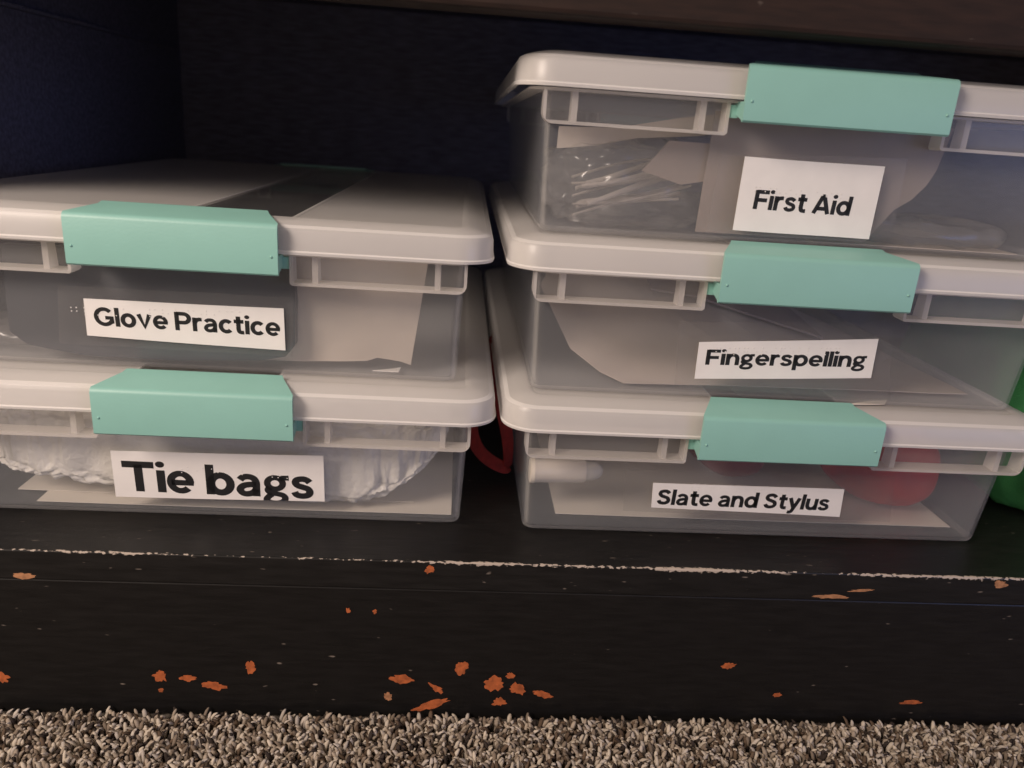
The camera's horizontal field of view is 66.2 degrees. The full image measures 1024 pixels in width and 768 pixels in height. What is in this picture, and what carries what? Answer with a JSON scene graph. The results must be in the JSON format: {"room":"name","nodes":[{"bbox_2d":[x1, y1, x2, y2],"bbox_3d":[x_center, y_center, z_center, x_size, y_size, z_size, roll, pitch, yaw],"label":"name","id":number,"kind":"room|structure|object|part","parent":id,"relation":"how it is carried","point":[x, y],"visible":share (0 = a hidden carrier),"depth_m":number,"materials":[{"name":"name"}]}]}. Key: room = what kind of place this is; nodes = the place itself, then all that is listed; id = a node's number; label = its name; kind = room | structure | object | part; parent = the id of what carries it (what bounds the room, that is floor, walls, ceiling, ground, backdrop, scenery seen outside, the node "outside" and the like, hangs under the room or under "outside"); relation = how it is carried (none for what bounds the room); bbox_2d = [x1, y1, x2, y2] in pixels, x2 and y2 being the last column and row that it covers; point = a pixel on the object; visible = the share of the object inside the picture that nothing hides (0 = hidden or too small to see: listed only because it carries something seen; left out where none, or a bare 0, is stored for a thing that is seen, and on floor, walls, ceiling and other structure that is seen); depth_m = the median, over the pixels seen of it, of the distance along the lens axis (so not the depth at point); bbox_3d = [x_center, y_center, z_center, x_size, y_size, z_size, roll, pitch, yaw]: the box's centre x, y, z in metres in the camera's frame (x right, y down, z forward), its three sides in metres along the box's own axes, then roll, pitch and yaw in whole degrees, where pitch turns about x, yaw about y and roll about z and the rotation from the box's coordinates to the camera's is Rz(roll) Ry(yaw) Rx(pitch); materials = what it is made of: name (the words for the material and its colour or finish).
{"room":"classroom","nodes":[
{"label":"classroom","id":0,"kind":"room"},
{"bbox_2d":[0,706,1023,767],"bbox_3d":[0.135,0.231,0.307,2.100,0.020,1.520,3,18,-4],"label":"floor","id":1,"kind":"structure","parent":0,"point":[62,738],"depth_m":0.39,"materials":[{"name":"carpet"}]},
{"bbox_2d":[0,0,1023,724],"bbox_3d":[0.148,-0.097,0.607,0.980,0.412,0.530,3,18,-4],"label":"base cabinet","id":2,"kind":"object","parent":1,"relation":"on","point":[487,613],"visible":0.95,"depth_m":0.41,"materials":[{"name":"black paint"}]},
{"bbox_3d":[-0.330,-0.117,0.567,0.020,0.412,0.515,3,18,-4],"label":"panel","id":3,"kind":"part","parent":2,"relation":"part of","materials":[{"name":"black paint"}]},
{"bbox_2d":[0,264,495,520],"bbox_3d":[-0.159,-0.023,0.554,0.281,0.079,0.392,3,18,-4],"label":"storage box","id":4,"kind":"object","parent":2,"relation":"on","point":[124,397],"visible":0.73,"depth_m":0.38,"materials":[{"name":"clear plastic"}]},
{"bbox_3d":[-0.236,0.016,0.371,0.080,0.013,0.010,3,18,-4],"label":"rim panel","id":5,"kind":"part","parent":4,"relation":"part of","materials":[{"name":"plastic"}]},
{"bbox_2d":[37,404,453,514],"bbox_3d":[-0.147,0.017,0.555,0.212,0.001,0.304,3,18,-4],"label":"paper sheet","id":6,"kind":"object","parent":4,"relation":"in","point":[433,494],"visible":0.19,"depth_m":0.42,"materials":[{"name":"white paper"}]},
{"bbox_2d":[18,474,417,501],"bbox_3d":[-0.163,0.017,0.549,0.209,0.001,0.274,3,18,-4],"label":"paper sheet","id":7,"kind":"object","parent":6,"relation":"on","point":[404,492],"visible":0.07,"depth_m":0.42,"materials":[{"name":"white paper"}]},
{"bbox_2d":[0,359,449,503],"bbox_3d":[-0.158,-0.006,0.532,0.234,0.054,0.283,3,18,-4],"label":"plastic bags","id":8,"kind":"object","parent":7,"relation":"on","point":[352,475],"visible":0.27,"depth_m":0.40},
{"bbox_2d":[0,158,494,371],"bbox_3d":[-0.158,-0.098,0.532,0.281,0.079,0.392,3,18,-4],"label":"storage box","id":9,"kind":"object","parent":4,"relation":"on","point":[154,214],"visible":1,"depth_m":0.37,"materials":[{"name":"clear plastic"}]},
{"bbox_2d":[0,310,32,345],"bbox_3d":[-0.238,-0.032,0.412,0.070,0.014,0.063,3,18,-4],"label":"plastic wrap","id":10,"kind":"object","parent":9,"relation":"in","point":[1,311],"visible":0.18,"depth_m":0.39,"materials":[{"name":"clear plastic"}]},
{"bbox_3d":[-0.236,-0.059,0.350,0.080,0.013,0.010,3,18,-4],"label":"rim panel","id":11,"kind":"part","parent":9,"relation":"part of","materials":[{"name":"plastic"}]},
{"bbox_2d":[0,242,297,360],"bbox_3d":[-0.171,-0.037,0.374,0.134,0.053,0.011,3,18,-4],"label":"folder","id":12,"kind":"object","parent":9,"relation":"in","point":[39,304],"visible":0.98,"depth_m":0.37,"materials":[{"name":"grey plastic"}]},
{"bbox_3d":[-0.156,-0.126,0.522,0.281,0.015,0.381,3,18,-4],"label":"lid","id":13,"kind":"part","parent":9,"relation":"part of","materials":[{"name":"plastic"}]},
{"bbox_3d":[-0.254,-0.173,0.693,0.080,0.013,0.010,3,18,-4],"label":"rim panel","id":14,"kind":"part","parent":9,"relation":"part of","materials":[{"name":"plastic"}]},
{"bbox_2d":[269,256,427,364],"bbox_3d":[-0.086,-0.036,0.385,0.089,0.054,0.008,3,18,-4],"label":"paper bag","id":15,"kind":"object","parent":9,"relation":"in","point":[335,324],"visible":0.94,"depth_m":0.39,"materials":[{"name":"white paper"}]},
{"bbox_3d":[-0.061,-0.051,0.362,0.080,0.013,0.010,3,18,-4],"label":"rim panel","id":16,"kind":"part","parent":9,"relation":"part of","materials":[{"name":"plastic"}]},
{"bbox_2d":[372,367,400,371],"bbox_3d":[-0.063,-0.008,0.398,0.014,0.001,0.008,3,18,-4],"label":"paper scrap","id":17,"kind":"object","parent":9,"relation":"in","point":[393,369],"visible":1,"depth_m":0.40,"materials":[{"name":"white paper"}]},
{"bbox_3d":[-0.157,-0.052,0.544,0.281,0.015,0.381,3,18,-4],"label":"lid","id":18,"kind":"part","parent":4,"relation":"part of","materials":[{"name":"plastic"}]},
{"bbox_3d":[-0.060,0.024,0.384,0.080,0.013,0.010,3,18,-4],"label":"rim panel","id":19,"kind":"part","parent":4,"relation":"part of","materials":[{"name":"plastic"}]},
{"bbox_2d":[467,335,512,473],"bbox_3d":[-0.015,0.009,0.498,0.030,0.066,0.083,3,18,-4],"label":"strap","id":20,"kind":"object","parent":2,"relation":"on","point":[501,466],"visible":0.52,"depth_m":0.47,"materials":[{"name":"red fabric"}]},
{"bbox_2d":[0,316,1023,604],"bbox_3d":[0.140,0.020,0.639,0.940,0.016,0.517,3,18,-4],"label":"shelf","id":21,"kind":"object","parent":2,"relation":"attached to","point":[485,556],"depth_m":0.39,"materials":[{"name":"black paint"}]},
{"bbox_3d":[0.133,-0.178,0.853,0.980,0.412,0.012,3,18,-4],"label":"panel","id":22,"kind":"part","parent":2,"relation":"part of","materials":[{"name":"black paint"}]},
{"bbox_2d":[261,0,1023,61],"bbox_3d":[0.161,-0.284,0.550,0.940,0.020,0.497,3,18,-4],"label":"shelf","id":23,"kind":"object","parent":2,"relation":"attached to","point":[310,9],"depth_m":0.78,"materials":[{"name":"black paint"}]},
{"bbox_3d":[0.173,-0.176,0.314,0.940,0.076,0.020,3,18,-4],"label":"rail","id":24,"kind":"part","parent":2,"relation":"part of","materials":[{"name":"brown wood"}]},
{"bbox_2d":[483,268,1023,540],"bbox_3d":[0.122,-0.009,0.572,0.281,0.079,0.392,3,18,-4],"label":"storage box","id":25,"kind":"object","parent":2,"relation":"on","point":[550,376],"visible":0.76,"depth_m":0.39,"materials":[{"name":"clear plastic"}]},
{"bbox_2d":[528,457,602,482],"bbox_3d":[0.029,0.047,0.422,0.040,0.014,0.014,3,18,-4],"label":"marker","id":26,"kind":"object","parent":25,"relation":"in","point":[539,469],"visible":0.97,"depth_m":0.42,"materials":[{"name":"beige plastic"}]},
{"bbox_3d":[0.046,0.030,0.389,0.080,0.013,0.010,3,18,-4],"label":"rim panel","id":27,"kind":"part","parent":25,"relation":"part of","materials":[{"name":"plastic"}]},
{"bbox_2d":[532,386,949,526],"bbox_3d":[0.127,0.029,0.576,0.225,0.001,0.296,3,18,-4],"label":"paper sheet","id":28,"kind":"object","parent":25,"relation":"in","point":[624,488],"visible":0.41,"depth_m":0.48,"materials":[{"name":"white paper"}]},
{"bbox_2d":[670,385,763,476],"bbox_3d":[0.128,0.024,0.499,0.045,0.040,0.120,3,18,-4],"label":"pouch","id":29,"kind":"object","parent":28,"relation":"on","point":[725,468],"visible":0.28,"depth_m":0.47,"materials":[{"name":"red plastic"}]},
{"bbox_2d":[820,447,940,505],"bbox_3d":[0.218,0.042,0.472,0.057,0.049,0.081,3,18,-4],"label":"pouch","id":30,"kind":"object","parent":28,"relation":"on","point":[894,488],"visible":0.45,"depth_m":0.44,"materials":[{"name":"red fabric"}]},
{"bbox_3d":[0.124,-0.038,0.562,0.281,0.015,0.381,3,18,-4],"label":"lid","id":31,"kind":"part","parent":25,"relation":"part of","materials":[{"name":"plastic"}]},
{"bbox_2d":[489,180,1023,409],"bbox_3d":[0.127,-0.083,0.547,0.281,0.079,0.392,3,18,-4],"label":"storage box","id":32,"kind":"object","parent":25,"relation":"on","point":[855,277],"visible":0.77,"depth_m":0.36,"materials":[{"name":"clear plastic"}]},
{"bbox_3d":[0.049,-0.044,0.364,0.080,0.013,0.010,3,18,-4],"label":"rim panel","id":33,"kind":"part","parent":32,"relation":"part of","materials":[{"name":"plastic"}]},
{"bbox_3d":[0.206,-0.149,0.720,0.080,0.013,0.010,3,18,-4],"label":"rim panel","id":34,"kind":"part","parent":32,"relation":"part of","materials":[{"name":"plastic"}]},
{"bbox_2d":[540,249,966,393],"bbox_3d":[0.130,-0.049,0.479,0.228,0.053,0.169,3,18,-4],"label":"paper sheet","id":35,"kind":"object","parent":32,"relation":"in","point":[628,345],"visible":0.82,"depth_m":0.45,"materials":[{"name":"white paper"}]},
{"bbox_2d":[639,254,822,338],"bbox_3d":[0.135,-0.073,0.511,0.112,0.058,0.095,3,18,-4],"label":"card","id":36,"kind":"object","parent":35,"relation":"on","point":[786,317],"visible":0.39,"depth_m":0.49,"materials":[{"name":"white paper"}]},
{"bbox_3d":[0.129,-0.111,0.537,0.281,0.015,0.381,3,18,-4],"label":"lid","id":37,"kind":"part","parent":32,"relation":"part of","materials":[{"name":"plastic"}]},
{"bbox_2d":[494,50,1023,259],"bbox_3d":[0.131,-0.156,0.521,0.281,0.079,0.392,3,18,-4],"label":"storage box","id":38,"kind":"object","parent":32,"relation":"on","point":[782,196],"visible":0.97,"depth_m":0.34,"materials":[{"name":"clear plastic"}]},
{"bbox_3d":[0.036,-0.231,0.682,0.080,0.013,0.010,3,18,-4],"label":"rim panel","id":39,"kind":"part","parent":38,"relation":"part of","materials":[{"name":"plastic"}]},
{"bbox_2d":[538,137,702,228],"bbox_3d":[0.059,-0.106,0.403,0.090,0.045,0.082,3,18,-4],"label":"clear bag","id":40,"kind":"object","parent":38,"relation":"in","point":[604,219],"visible":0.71,"depth_m":0.40,"materials":[{"name":"clear plastic"}]},
{"bbox_2d":[571,181,584,184],"bbox_3d":[0.058,-0.105,0.395,0.054,0.013,0.005,4,18,0],"label":"stick","id":41,"kind":"object","parent":40,"relation":"in","point":[582,182],"visible":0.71,"depth_m":0.40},
{"bbox_2d":[575,178,616,189],"bbox_3d":[0.061,-0.104,0.404,0.056,0.013,0.005,4,18,1],"label":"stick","id":42,"kind":"object","parent":40,"relation":"in","point":[578,186],"visible":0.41,"depth_m":0.40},
{"bbox_2d":[571,158,652,177],"bbox_3d":[0.056,-0.111,0.401,0.053,0.014,0.004,1,18,-9],"label":"stick","id":43,"kind":"object","parent":40,"relation":"in","point":[644,159],"visible":0.77,"depth_m":0.40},
{"bbox_2d":[582,172,648,187],"bbox_3d":[0.061,-0.102,0.381,0.054,0.018,0.005,1,18,-8],"label":"stick","id":44,"kind":"object","parent":40,"relation":"in","point":[609,182],"visible":0.59,"depth_m":0.38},
{"bbox_2d":[585,161,649,182],"bbox_3d":[0.063,-0.107,0.391,0.053,0.020,0.004,0,19,-13],"label":"stick","id":45,"kind":"object","parent":40,"relation":"in","point":[642,165],"visible":0.56,"depth_m":0.39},
{"bbox_2d":[577,181,660,202],"bbox_3d":[0.058,-0.098,0.397,0.050,0.018,0.005,1,18,-10],"label":"stick","id":46,"kind":"object","parent":40,"relation":"in","point":[580,201],"visible":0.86,"depth_m":0.40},
{"bbox_2d":[572,180,668,196],"bbox_3d":[0.058,-0.099,0.396,0.056,0.013,0.005,2,18,-6],"label":"stick","id":47,"kind":"object","parent":40,"relation":"in","point":[601,187],"visible":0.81,"depth_m":0.39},
{"bbox_2d":[584,174,659,188],"bbox_3d":[0.060,-0.102,0.388,0.048,0.015,0.004,6,18,6],"label":"stick","id":48,"kind":"object","parent":40,"relation":"in","point":[650,176],"visible":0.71,"depth_m":0.39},
{"bbox_2d":[572,198,678,215],"bbox_3d":[0.056,-0.088,0.390,0.052,0.012,0.006,3,18,-4],"label":"stick","id":49,"kind":"object","parent":40,"relation":"in","point":[661,199],"visible":1,"depth_m":0.39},
{"bbox_2d":[586,178,665,205],"bbox_3d":[0.061,-0.096,0.386,0.050,0.019,0.004,0,19,-13],"label":"stick","id":50,"kind":"object","parent":40,"relation":"in","point":[645,182],"visible":0.76,"depth_m":0.38,"materials":[{"name":"plastic"}]},
{"bbox_2d":[575,191,680,208],"bbox_3d":[0.059,-0.093,0.397,0.052,0.012,0.004,5,18,3],"label":"stick","id":51,"kind":"object","parent":40,"relation":"in","point":[673,194],"visible":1,"depth_m":0.40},
{"bbox_2d":[572,184,690,204],"bbox_3d":[0.059,-0.093,0.389,0.058,0.014,0.005,3,18,-2],"label":"stick","id":52,"kind":"object","parent":40,"relation":"in","point":[686,186],"visible":1,"depth_m":0.39,"materials":[{"name":"plastic"}]},
{"bbox_2d":[581,183,681,199],"bbox_3d":[0.061,-0.098,0.403,0.051,0.015,0.005,5,18,4],"label":"stick","id":53,"kind":"object","parent":40,"relation":"in","point":[676,185],"visible":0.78,"depth_m":0.40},
{"bbox_2d":[557,115,713,147],"bbox_3d":[0.063,-0.120,0.371,0.083,0.022,0.003,3,18,-3],"label":"paper sheet","id":54,"kind":"object","parent":40,"relation":"attached to","point":[568,136],"visible":0.84,"depth_m":0.37,"materials":[{"name":"white paper"}]},
{"bbox_3d":[0.053,-0.117,0.339,0.080,0.013,0.010,3,18,-4],"label":"rim panel","id":55,"kind":"part","parent":38,"relation":"part of","materials":[{"name":"plastic"}]},
{"bbox_2d":[642,141,709,184],"bbox_3d":[0.079,-0.101,0.360,0.039,0.019,0.005,3,18,-4],"label":"packet","id":56,"kind":"object","parent":38,"relation":"in","point":[678,162],"visible":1,"depth_m":0.36,"materials":[{"name":"white paper"}]},
{"bbox_3d":[0.133,-0.184,0.512,0.281,0.015,0.381,3,18,-4],"label":"lid","id":57,"kind":"part","parent":38,"relation":"part of","materials":[{"name":"plastic"}]},
{"bbox_2d":[695,111,953,241],"bbox_3d":[0.144,-0.094,0.364,0.110,0.054,0.007,3,18,-4],"label":"paper","id":58,"kind":"object","parent":38,"relation":"in","point":[908,161],"visible":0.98,"depth_m":0.36,"materials":[{"name":"white paper"}]},
{"bbox_2d":[803,223,1016,254],"bbox_3d":[0.196,-0.085,0.441,0.105,0.001,0.123,3,18,-4],"label":"paper sheet","id":59,"kind":"object","parent":38,"relation":"in","point":[883,228],"visible":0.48,"depth_m":0.40,"materials":[{"name":"white paper"}]},
{"bbox_2d":[866,212,1007,248],"bbox_3d":[0.209,-0.082,0.408,0.082,0.015,0.063,3,18,-4],"label":"plastic wrap","id":60,"kind":"object","parent":59,"relation":"on","point":[893,238],"visible":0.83,"depth_m":0.40,"materials":[{"name":"clear plastic"}]},
{"bbox_3d":[0.228,-0.109,0.351,0.080,0.013,0.010,3,18,-4],"label":"rim panel","id":61,"kind":"part","parent":38,"relation":"part of","materials":[{"name":"plastic"}]},
{"bbox_3d":[0.225,-0.035,0.377,0.080,0.013,0.010,3,18,-4],"label":"rim panel","id":62,"kind":"part","parent":32,"relation":"part of","materials":[{"name":"plastic"}]},
{"bbox_2d":[852,400,886,404],"bbox_3d":[0.183,0.010,0.402,0.029,0.001,0.006,-3,19,-20],"label":"paper scrap","id":63,"kind":"object","parent":25,"relation":"on","point":[875,402],"visible":1,"depth_m":0.40,"materials":[{"name":"white paper"}]},
{"bbox_3d":[0.221,0.038,0.403,0.080,0.013,0.010,3,18,-4],"label":"rim panel","id":64,"kind":"part","parent":25,"relation":"part of","materials":[{"name":"plastic"}]},
{"bbox_2d":[899,295,1023,510],"bbox_3d":[0.373,-0.002,0.520,0.177,0.129,0.181,3,18,-4],"label":"cloth bag","id":65,"kind":"object","parent":2,"relation":"on","point":[989,359],"visible":0.5,"depth_m":0.49,"materials":[{"name":"fabric"}]}
]}

